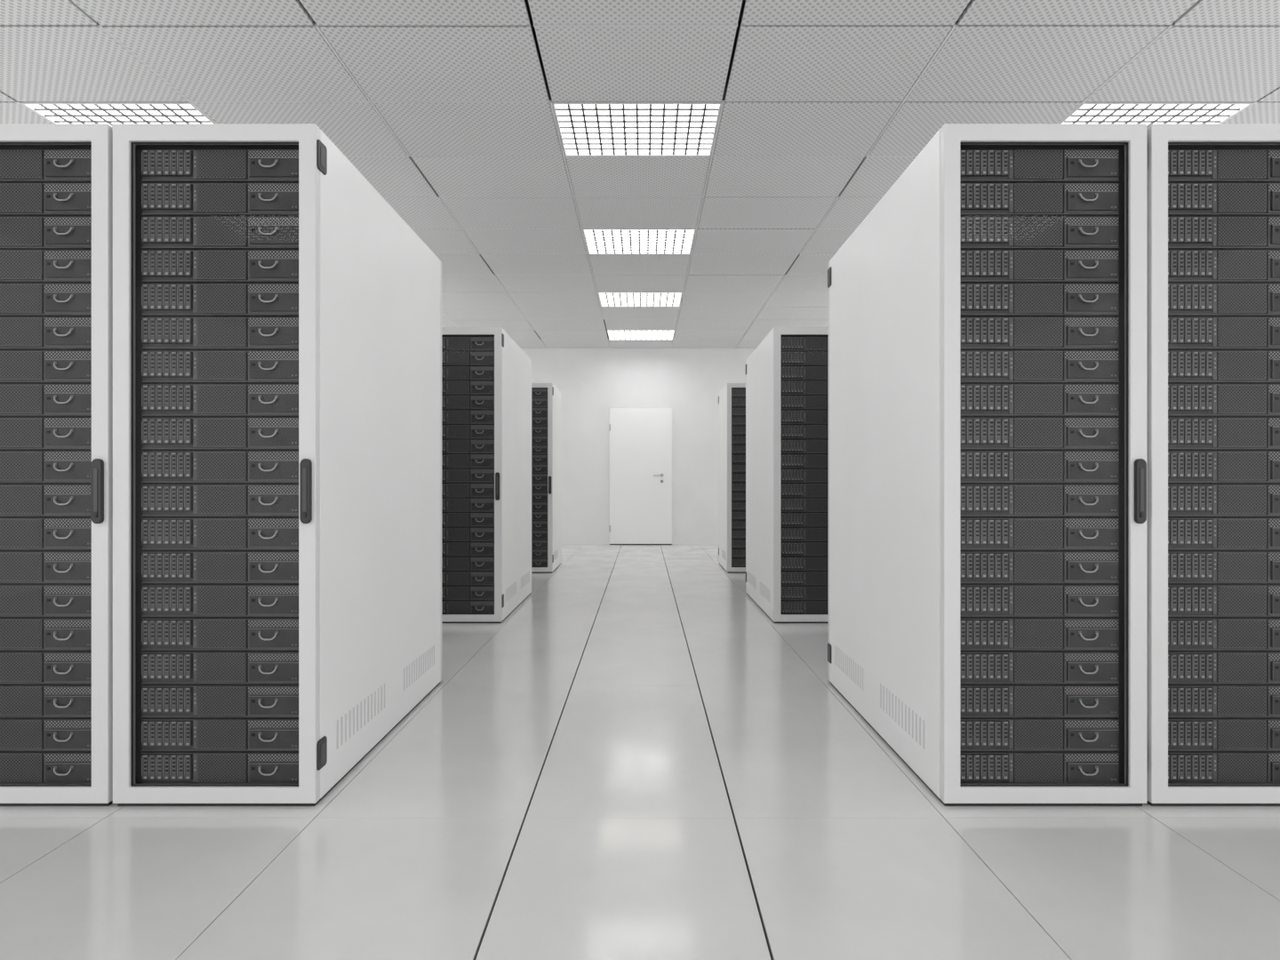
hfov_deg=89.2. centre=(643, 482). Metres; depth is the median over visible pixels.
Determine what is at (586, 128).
ceiling light
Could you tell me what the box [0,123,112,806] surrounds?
rack
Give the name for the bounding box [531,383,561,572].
rack
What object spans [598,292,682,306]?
ceiling light
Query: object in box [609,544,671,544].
threshold
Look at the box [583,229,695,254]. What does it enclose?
ceiling light
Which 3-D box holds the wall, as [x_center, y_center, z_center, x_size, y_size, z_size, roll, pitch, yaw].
[-0.036,-0.578,10.076,10.960,3.225,0.150,0,0,0]
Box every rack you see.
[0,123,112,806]
[112,123,441,806]
[441,327,531,623]
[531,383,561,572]
[718,383,745,572]
[745,327,828,623]
[827,123,1146,806]
[1146,123,1279,806]
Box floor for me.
[0,544,1279,959]
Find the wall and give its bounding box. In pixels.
[520,345,755,544]
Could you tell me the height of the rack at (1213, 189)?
2.010 m
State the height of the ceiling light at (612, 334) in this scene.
0.050 m
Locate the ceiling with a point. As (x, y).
(445, 108)
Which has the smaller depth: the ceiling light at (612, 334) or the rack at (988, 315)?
the rack at (988, 315)
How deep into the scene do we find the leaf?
9.97 m
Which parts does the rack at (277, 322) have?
door frame, swing handle, door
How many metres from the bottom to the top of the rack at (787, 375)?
2.010 m
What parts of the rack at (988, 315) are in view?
door, door frame, swing handle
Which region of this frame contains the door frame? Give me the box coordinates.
[608,407,672,544]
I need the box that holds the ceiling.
[0,0,1279,348]
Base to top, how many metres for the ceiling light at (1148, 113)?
0.050 m
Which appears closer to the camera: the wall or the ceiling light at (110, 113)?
the ceiling light at (110, 113)
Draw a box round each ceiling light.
[20,101,214,127]
[552,101,721,156]
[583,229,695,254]
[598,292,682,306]
[607,330,674,339]
[1060,101,1253,127]
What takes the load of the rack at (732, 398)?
on the floor
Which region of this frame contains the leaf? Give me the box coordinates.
[609,408,671,543]
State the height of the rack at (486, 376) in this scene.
2.010 m
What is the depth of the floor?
1.74 m
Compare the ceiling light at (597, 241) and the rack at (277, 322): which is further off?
the ceiling light at (597, 241)
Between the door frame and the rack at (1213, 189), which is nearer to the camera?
the rack at (1213, 189)
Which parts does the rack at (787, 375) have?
door, door frame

